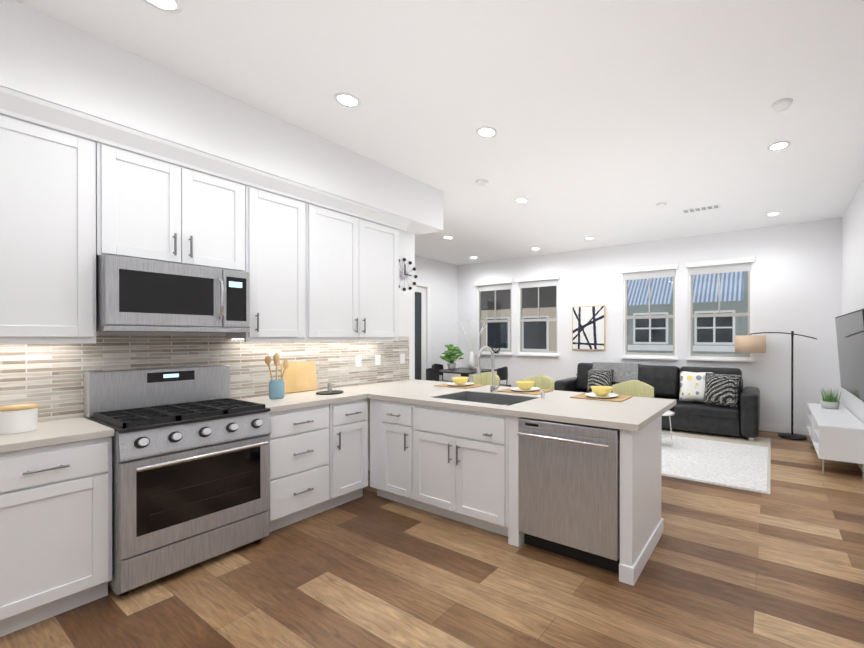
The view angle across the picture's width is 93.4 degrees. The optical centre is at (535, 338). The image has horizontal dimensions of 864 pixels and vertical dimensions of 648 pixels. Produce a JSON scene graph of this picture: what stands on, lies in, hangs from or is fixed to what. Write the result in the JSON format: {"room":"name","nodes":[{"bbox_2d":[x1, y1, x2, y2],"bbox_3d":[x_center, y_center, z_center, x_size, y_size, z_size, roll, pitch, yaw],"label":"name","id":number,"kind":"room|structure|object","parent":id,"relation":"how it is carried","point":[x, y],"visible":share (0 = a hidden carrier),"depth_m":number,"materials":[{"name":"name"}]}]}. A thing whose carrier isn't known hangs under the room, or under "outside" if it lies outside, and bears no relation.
{"room":"open-plan kitchen","nodes":[
{"label":"open-plan kitchen","id":0,"kind":"room"},
{"bbox_2d":[0,230,414,470],"bbox_3d":[-2.907,-0.137,2.307,0.128,3.060,5.570,0,0,31],"label":"wall","id":1,"kind":"structure","parent":0,"point":[48,379],"depth_m":2.91,"materials":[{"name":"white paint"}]},
{"bbox_2d":[0,86,119,341],"bbox_3d":[-2.856,-0.610,1.939,0.348,1.227,1.036,0,0,31],"label":"upper cabinet","id":2,"kind":"object","parent":1,"relation":"attached to","point":[80,192],"depth_m":2.10,"materials":[{"name":"white wood"}]},
{"bbox_2d":[120,126,251,273],"bbox_3d":[-2.438,-0.851,2.639,0.348,0.747,0.738,0,0,31],"label":"upper cabinet","id":3,"kind":"object","parent":1,"relation":"attached to","point":[179,205],"depth_m":2.55,"materials":[{"name":"white wood"}]},
{"bbox_2d":[96,254,249,332],"bbox_3d":[-2.381,-0.258,2.602,0.466,0.431,0.720,0,0,31],"label":"microwave","id":4,"kind":"object","parent":3,"relation":"attached to","point":[137,295],"visible":1,"depth_m":2.43,"materials":[{"name":"silver metal"}]},
{"bbox_2d":[226,170,319,341],"bbox_3d":[-2.136,-0.612,3.144,0.348,1.227,0.583,0,0,31],"label":"upper cabinet","id":5,"kind":"object","parent":1,"relation":"attached to","point":[285,276],"depth_m":3.09,"materials":[{"name":"white wood"}]},
{"bbox_2d":[355,355,360,366],"bbox_3d":[-1.806,0.233,4.021,0.005,0.115,0.070,0,0,31],"label":"outlet","id":6,"kind":"object","parent":1,"relation":"attached to","point":[357,358],"depth_m":4.02,"materials":[{"name":"white plastic"}]},
{"bbox_2d":[320,191,403,341],"bbox_3d":[-1.801,-0.613,3.704,0.348,1.227,1.017,0,0,31],"label":"upper cabinet","id":7,"kind":"object","parent":1,"relation":"attached to","point":[359,245],"depth_m":3.63,"materials":[{"name":"white wood"}]},
{"bbox_2d":[375,355,380,365],"bbox_3d":[-1.688,0.233,4.218,0.005,0.115,0.070,0,0,31],"label":"outlet","id":8,"kind":"object","parent":1,"relation":"attached to","point":[377,360],"depth_m":4.21,"materials":[{"name":"white plastic"}]},
{"bbox_2d":[400,354,404,363],"bbox_3d":[-1.519,0.232,4.501,0.005,0.115,0.070,0,0,31],"label":"outlet","id":9,"kind":"object","parent":1,"relation":"attached to","point":[402,356],"depth_m":4.50,"materials":[{"name":"white plastic"}]},
{"bbox_2d":[399,258,417,290],"bbox_3d":[-1.501,-0.731,4.512,0.038,0.380,0.380,0,0,31],"label":"wall clock","id":10,"kind":"object","parent":1,"relation":"attached to","point":[404,275],"visible":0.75,"depth_m":4.51,"materials":[{"name":"silver metal"}]},
{"bbox_2d":[0,0,442,234],"bbox_3d":[-2.669,-1.446,2.186,0.420,0.440,5.610,0,0,31],"label":"soffit","id":11,"kind":"structure","parent":0,"point":[43,56],"depth_m":2.49,"materials":[{"name":"white paint"}]},
{"bbox_2d":[0,430,863,647],"bbox_3d":[-1.121,1.422,3.328,7.250,0.060,9.390,0,0,31],"label":"floor","id":12,"kind":"structure","parent":0,"point":[781,565],"depth_m":2.21,"materials":[{"name":"brown wood"}]},
{"bbox_2d":[0,437,111,636],"bbox_3d":[-2.761,0.957,1.829,0.628,0.874,0.984,0,0,31],"label":"base cabinet","id":13,"kind":"object","parent":12,"relation":"on","point":[55,530],"visible":0.98,"depth_m":1.91,"materials":[{"name":"white wood"}]},
{"bbox_2d":[0,417,114,452],"bbox_3d":[-2.850,0.500,1.662,0.630,0.038,1.369,0,0,31],"label":"countertop","id":14,"kind":"structure","parent":13,"relation":"on","point":[58,432],"depth_m":1.99,"materials":[{"name":"grey stone"}]},
{"bbox_2d":[0,403,38,433],"bbox_3d":[-2.674,0.413,2.035,0.136,0.132,0.136,0,0,31],"label":"canister","id":15,"kind":"object","parent":14,"relation":"on","point":[18,418],"visible":1,"depth_m":2.00,"materials":[{"name":"white ceramic"}]},
{"bbox_2d":[84,365,271,595],"bbox_3d":[-2.256,0.798,2.535,0.750,1.190,0.730,0,0,31],"label":"range","id":16,"kind":"object","parent":12,"relation":"on","point":[190,465],"visible":0.98,"depth_m":2.38,"materials":[{"name":"silver metal"}]},
{"bbox_2d":[268,398,367,531],"bbox_3d":[-1.902,0.955,3.229,0.666,0.874,0.809,0,0,31],"label":"base cabinet","id":17,"kind":"object","parent":12,"relation":"on","point":[319,459],"visible":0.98,"depth_m":3.03,"materials":[{"name":"white wood"}]},
{"bbox_2d":[377,399,428,506],"bbox_3d":[-0.979,0.954,3.492,0.385,0.875,0.628,0,0,31],"label":"base cabinet","id":18,"kind":"object","parent":12,"relation":"on","point":[396,419],"depth_m":3.23,"materials":[{"name":"white wood"}]},
{"bbox_2d":[325,379,675,430],"bbox_3d":[-0.444,0.496,3.398,2.980,0.038,1.033,0,0,31],"label":"countertop","id":19,"kind":"structure","parent":18,"relation":"on","point":[635,413],"depth_m":2.94,"materials":[{"name":"beige stone"}]},
{"bbox_2d":[265,353,288,398],"bbox_3d":[-2.061,0.294,3.129,0.124,0.365,0.160,0,0,31],"label":"jar","id":20,"kind":"object","parent":19,"relation":"on","point":[276,388],"visible":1,"depth_m":3.09,"materials":[{"name":"blue ceramic"}]},
{"bbox_2d":[281,361,317,393],"bbox_3d":[-2.107,0.307,3.513,0.071,0.335,0.300,0,0,31],"label":"cutting board","id":21,"kind":"object","parent":19,"relation":"on","point":[300,377],"visible":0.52,"depth_m":3.50,"materials":[{"name":"brown wood"}]},
{"bbox_2d":[316,383,343,394],"bbox_3d":[-1.789,0.432,3.428,0.220,0.089,0.220,0,0,31],"label":"tray","id":22,"kind":"object","parent":19,"relation":"on","point":[331,389],"visible":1,"depth_m":3.42,"materials":[{"name":"black"}]},
{"bbox_2d":[434,377,485,388],"bbox_3d":[-0.754,0.433,3.951,0.420,0.084,0.300,0,0,31],"label":"place setting","id":23,"kind":"object","parent":19,"relation":"on","point":[460,382],"visible":1,"depth_m":3.89,"materials":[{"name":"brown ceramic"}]},
{"bbox_2d":[477,346,500,391],"bbox_3d":[-0.402,0.271,3.409,0.112,0.411,0.242,0,0,31],"label":"faucet","id":24,"kind":"object","parent":19,"relation":"on","point":[493,388],"visible":1,"depth_m":3.46,"materials":[{"name":"silver metal"}]},
{"bbox_2d":[496,381,553,394],"bbox_3d":[-0.093,0.434,3.556,0.420,0.084,0.300,0,0,31],"label":"place setting","id":25,"kind":"object","parent":19,"relation":"on","point":[525,387],"visible":1,"depth_m":3.50,"materials":[{"name":"brown ceramic"}]},
{"bbox_2d":[539,390,544,398],"bbox_3d":[0.050,0.437,3.093,0.027,0.081,0.066,0,0,31],"label":"soap dispenser","id":26,"kind":"object","parent":19,"relation":"on","point":[542,394],"visible":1,"depth_m":3.10,"materials":[{"name":"silver metal"}]},
{"bbox_2d":[570,386,632,401],"bbox_3d":[0.534,0.435,3.182,0.420,0.084,0.300,0,0,31],"label":"place setting","id":27,"kind":"object","parent":19,"relation":"on","point":[601,393],"visible":1,"depth_m":3.13,"materials":[{"name":"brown ceramic"}]},
{"bbox_2d":[426,368,438,380],"bbox_3d":[-1.794,0.960,7.280,0.440,0.852,0.433,0,0,31],"label":"dining chair","id":28,"kind":"object","parent":12,"relation":"on","point":[432,374],"visible":0.27,"depth_m":7.07,"materials":[{"name":"black"}]},
{"bbox_2d":[432,364,452,381],"bbox_3d":[-1.933,0.958,8.210,0.433,0.852,0.440,0,0,31],"label":"dining chair","id":29,"kind":"object","parent":12,"relation":"on","point":[438,366],"visible":0.38,"depth_m":8.36,"materials":[{"name":"black"}]},
{"bbox_2d":[439,368,496,381],"bbox_3d":[-1.421,1.008,7.904,0.940,0.750,0.940,0,0,31],"label":"dining table","id":30,"kind":"object","parent":12,"relation":"on","point":[464,372],"visible":0.31,"depth_m":7.68,"materials":[{"name":"black wood"}]},
{"bbox_2d":[440,344,463,369],"bbox_3d":[-1.697,0.374,7.965,0.544,0.516,0.475,0,0,31],"label":"potted plant","id":31,"kind":"object","parent":30,"relation":"on","point":[451,356],"visible":1,"depth_m":7.88,"materials":[{"name":"green plant"}]},
{"bbox_2d":[455,318,485,369],"bbox_3d":[-1.347,0.108,7.963,0.633,1.047,0.599,0,0,31],"label":"vase","id":32,"kind":"object","parent":30,"relation":"on","point":[471,362],"visible":1,"depth_m":7.99,"materials":[{"name":"white ceramic"}]},
{"bbox_2d":[413,427,523,544],"bbox_3d":[-0.423,1.060,3.160,0.900,0.664,0.628,0,0,31],"label":"base cabinet","id":33,"kind":"object","parent":12,"relation":"on","point":[449,452],"depth_m":2.84,"materials":[{"name":"white wood"}]},
{"bbox_2d":[472,372,499,385],"bbox_3d":[-0.650,0.892,4.418,0.444,0.997,0.471,0,0,31],"label":"bar stool","id":34,"kind":"object","parent":12,"relation":"on","point":[484,378],"visible":0.19,"depth_m":4.60,"materials":[{"name":"green"}]},
{"bbox_2d":[497,367,510,386],"bbox_3d":[-0.755,0.960,7.564,0.433,0.852,0.440,0,0,31],"label":"dining chair","id":35,"kind":"object","parent":12,"relation":"on","point":[502,373],"visible":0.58,"depth_m":7.43,"materials":[{"name":"black"}]},
{"bbox_2d":[522,375,553,389],"bbox_3d":[-0.049,0.893,4.059,0.444,0.997,0.471,0,0,31],"label":"bar stool","id":36,"kind":"object","parent":12,"relation":"on","point":[544,382],"visible":0.23,"depth_m":4.21,"materials":[{"name":"green"}]},
{"bbox_2d":[517,417,619,572],"bbox_3d":[0.316,0.958,2.667,0.685,0.869,0.659,0,0,31],"label":"dishwasher","id":37,"kind":"object","parent":12,"relation":"on","point":[569,490],"visible":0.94,"depth_m":2.41,"materials":[{"name":"silver metal"}]},
{"bbox_2d":[612,380,653,397],"bbox_3d":[0.827,0.894,3.536,0.444,0.997,0.471,0,0,31],"label":"bar stool","id":38,"kind":"object","parent":12,"relation":"on","point":[637,388],"visible":0.12,"depth_m":3.71,"materials":[{"name":"green"}]},
{"bbox_2d":[554,363,759,440],"bbox_3d":[1.835,0.912,6.354,3.080,0.948,0.820,0,0,31],"label":"sofa","id":39,"kind":"object","parent":12,"relation":"on","point":[743,419],"visible":0.54,"depth_m":5.73,"materials":[{"name":"black leather"}]},
{"bbox_2d":[586,369,613,392],"bbox_3d":[1.085,0.730,6.639,0.440,0.418,0.225,0,0,25],"label":"pillow","id":40,"kind":"object","parent":39,"relation":"on","point":[597,377],"visible":0.77,"depth_m":6.59,"materials":[{"name":"fabric"}]},
{"bbox_2d":[593,362,641,381],"bbox_3d":[1.407,0.573,6.788,0.800,0.323,0.329,0,0,31],"label":"throw","id":41,"kind":"object","parent":39,"relation":"on","point":[624,372],"visible":0.75,"depth_m":6.61,"materials":[{"name":"grey fabric"}]},
{"bbox_2d":[679,371,712,401],"bbox_3d":[2.397,0.722,5.890,0.460,0.438,0.230,0,0,25],"label":"pillow","id":42,"kind":"object","parent":39,"relation":"on","point":[692,386],"visible":0.79,"depth_m":5.85,"materials":[{"name":"white fabric"}]},
{"bbox_2d":[703,373,739,407],"bbox_3d":[2.624,0.722,5.568,0.460,0.442,0.219,0,0,41],"label":"pillow","id":43,"kind":"object","parent":39,"relation":"on","point":[720,389],"visible":1,"depth_m":5.50,"materials":[{"name":"fabric"}]},
{"bbox_2d":[661,428,770,493],"bbox_3d":[1.636,1.382,5.106,2.420,0.012,2.270,0,0,31],"label":"rug","id":44,"kind":"object","parent":12,"relation":"on","point":[741,462],"visible":0.45,"depth_m":4.48,"materials":[{"name":"white carpet"}]},
{"bbox_2d":[662,410,674,444],"bbox_3d":[1.619,1.162,5.097,0.340,0.428,0.340,0,0,31],"label":"side table","id":45,"kind":"object","parent":44,"relation":"on","point":[669,413],"visible":0.46,"depth_m":5.04,"materials":[{"name":"white metal"}]},
{"bbox_2d":[735,331,816,439],"bbox_3d":[3.408,0.642,5.635,1.007,1.490,0.410,0,0,31],"label":"floor lamp","id":46,"kind":"object","parent":12,"relation":"on","point":[750,343],"visible":1,"depth_m":5.59,"materials":[{"name":"black"}]},
{"bbox_2d":[807,403,863,479],"bbox_3d":[3.456,1.134,4.582,0.402,0.510,1.600,0,0,31],"label":"tv console","id":47,"kind":"object","parent":12,"relation":"on","point":[836,434],"visible":0.98,"depth_m":3.97,"materials":[{"name":"white wood"}]},
{"bbox_2d":[820,388,841,408],"bbox_3d":[3.718,0.748,4.960,0.222,0.259,0.218,0,0,31],"label":"grass plant","id":48,"kind":"object","parent":47,"relation":"on","point":[829,402],"visible":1,"depth_m":4.92,"materials":[{"name":"green plant"}]},
{"bbox_2d":[415,255,457,380],"bbox_3d":[-2.753,-0.146,7.545,0.120,3.060,3.820,0,0,31],"label":"wall","id":49,"kind":"structure","parent":0,"point":[441,277],"depth_m":8.60,"materials":[{"name":"white paint"}]},
{"bbox_2d":[415,281,430,379],"bbox_3d":[-2.497,0.113,7.905,0.090,2.540,0.980,0,0,31],"label":"door frame","id":50,"kind":"structure","parent":49,"relation":"attached to","point":[420,333],"depth_m":8.17,"materials":[{"name":"white wood"}]},
{"bbox_2d":[14,0,863,264],"bbox_3d":[-1.121,-1.708,3.322,7.250,0.080,9.390,0,0,31],"label":"ceiling","id":51,"kind":"structure","parent":0,"point":[613,122],"depth_m":2.71,"materials":[{"name":"white paint"}]},
{"bbox_2d":[143,0,182,13],"bbox_3d":[-1.842,-1.663,1.930,0.168,0.006,0.168,0,0,4],"label":"recessed light","id":52,"kind":"object","parent":51,"relation":"in","point":[164,5],"depth_m":1.97,"materials":[{"name":"white"}]},
{"bbox_2d":[334,92,360,107],"bbox_3d":[-1.314,-1.664,2.756,0.168,0.006,0.168,0,0,4],"label":"recessed light","id":53,"kind":"object","parent":51,"relation":"in","point":[348,100],"depth_m":2.75,"materials":[{"name":"white plastic"}]},
{"bbox_2d":[476,179,487,185],"bbox_3d":[-0.563,-1.655,4.148,0.149,0.030,0.164,0,0,31],"label":"ceiling detector","id":54,"kind":"object","parent":51,"relation":"attached to","point":[481,182],"depth_m":4.17,"materials":[{"name":"white plastic"}]},
{"bbox_2d":[476,126,496,137],"bbox_3d":[-0.394,-1.665,3.185,0.168,0.006,0.168,0,0,4],"label":"recessed light","id":55,"kind":"object","parent":51,"relation":"in","point":[484,131],"depth_m":3.18,"materials":[{"name":"white plastic"}]},
{"bbox_2d":[515,198,528,202],"bbox_3d":[-0.167,-1.668,4.773,0.168,0.006,0.168,0,0,40],"label":"recessed light","id":56,"kind":"object","parent":51,"relation":"in","point":[519,200],"depth_m":4.77,"materials":[{"name":"white"}]},
{"bbox_2d":[656,202,666,207],"bbox_3d":[1.561,-1.656,4.860,0.123,0.030,0.187,0,0,31],"label":"ceiling detector","id":57,"kind":"object","parent":51,"relation":"attached to","point":[660,205],"depth_m":4.88,"materials":[{"name":"white plastic"}]},
{"bbox_2d":[681,204,720,213],"bbox_3d":[2.096,-1.657,4.992,0.452,0.030,0.171,0,0,31],"label":"air vent","id":58,"kind":"object","parent":51,"relation":"attached to","point":[715,206],"depth_m":5.05,"materials":[{"name":"white metal"}]},
{"bbox_2d":[766,212,780,215],"bbox_3d":[3.190,-1.669,5.284,0.168,0.006,0.168,0,0,22],"label":"recessed light","id":59,"kind":"object","parent":51,"relation":"in","point":[772,213],"depth_m":5.26,"materials":[{"name":"white"}]},
{"bbox_2d":[768,141,790,150],"bbox_3d":[2.108,-1.666,3.414,0.168,0.006,0.168,0,0,-14],"label":"recessed light","id":60,"kind":"object","parent":51,"relation":"in","point":[780,145],"depth_m":3.41,"materials":[{"name":"white"}]},
{"bbox_2d":[772,98,792,111],"bbox_3d":[1.733,-1.652,2.767,0.119,0.030,0.169,0,0,31],"label":"ceiling detector","id":61,"kind":"object","parent":51,"relation":"attached to","point":[784,104],"depth_m":2.77,"materials":[{"name":"white plastic"}]},
{"bbox_2d":[429,403,508,438],"bbox_3d":[-0.530,0.616,3.001,0.780,0.200,0.012,0,0,31],"label":"drawer front","id":62,"kind":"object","parent":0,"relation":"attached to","point":[451,416],"depth_m":2.82,"materials":[{"name":"white wood"}]},
{"bbox_2d":[458,217,841,426],"bbox_3d":[1.256,-0.146,7.304,7.250,3.060,0.120,0,0,31],"label":"wall","id":63,"kind":"structure","parent":0,"point":[797,278],"depth_m":6.06,"materials":[{"name":"white paint"}]},
{"bbox_2d":[474,278,512,354],"bbox_3d":[-0.892,-0.451,8.523,1.010,1.605,0.140,0,0,31],"label":"window","id":64,"kind":"structure","parent":63,"relation":"in","point":[494,306],"depth_m":8.54,"materials":[{"name":"white"}]},
{"bbox_2d":[491,341,500,353],"bbox_3d":[-0.848,0.193,8.452,0.244,0.261,0.050,0,0,31],"label":"ring sculpture","id":65,"kind":"object","parent":64,"relation":"on","point":[494,351],"visible":1,"depth_m":8.44,"materials":[{"name":"black metal"}]},
{"bbox_2d":[515,274,559,356],"bbox_3d":[0.043,-0.450,7.964,1.010,1.605,0.140,0,0,31],"label":"window","id":66,"kind":"structure","parent":63,"relation":"in","point":[537,315],"depth_m":7.99,"materials":[{"name":"white"}]},
{"bbox_2d":[572,305,604,349],"bbox_3d":[0.989,-0.196,7.374,0.660,0.820,0.030,0,0,31],"label":"framed artwork","id":67,"kind":"object","parent":63,"relation":"attached to","point":[588,327],"visible":0.96,"depth_m":7.36,"materials":[{"name":"white paper"}]},
{"bbox_2d":[621,263,677,359],"bbox_3d":[1.962,-0.447,6.818,0.980,1.605,0.140,0,0,31],"label":"window","id":68,"kind":"structure","parent":63,"relation":"in","point":[650,312],"depth_m":6.83,"materials":[{"name":"white"}]},
{"bbox_2d":[686,256,754,361],"bbox_3d":[2.911,-0.446,6.251,0.990,1.605,0.140,0,0,31],"label":"window","id":69,"kind":"structure","parent":63,"relation":"in","point":[720,294],"depth_m":6.27,"materials":[{"name":"white"}]},
{"bbox_2d":[759,423,808,434],"bbox_3d":[1.213,1.329,7.254,6.990,0.110,0.014,0,0,31],"label":"baseboard","id":70,"kind":"structure","parent":63,"relation":"attached to","point":[781,428],"depth_m":5.80,"materials":[{"name":"white wood"}]},
{"bbox_2d":[841,180,863,423],"bbox_3d":[1.939,-0.135,1.497,0.120,3.060,9.390,0,0,31],"label":"wall","id":71,"kind":"structure","parent":0,"point":[853,258],"depth_m":4.66,"materials":[{"name":"white paint"}]},
{"bbox_2d":[835,309,863,401],"bbox_3d":[3.318,0.165,4.081,0.160,0.850,1.700,0,0,31],"label":"tv","id":72,"kind":"object","parent":71,"relation":"attached to","point":[850,334],"visible":1,"depth_m":3.99,"materials":[{"name":"black"}]}
]}

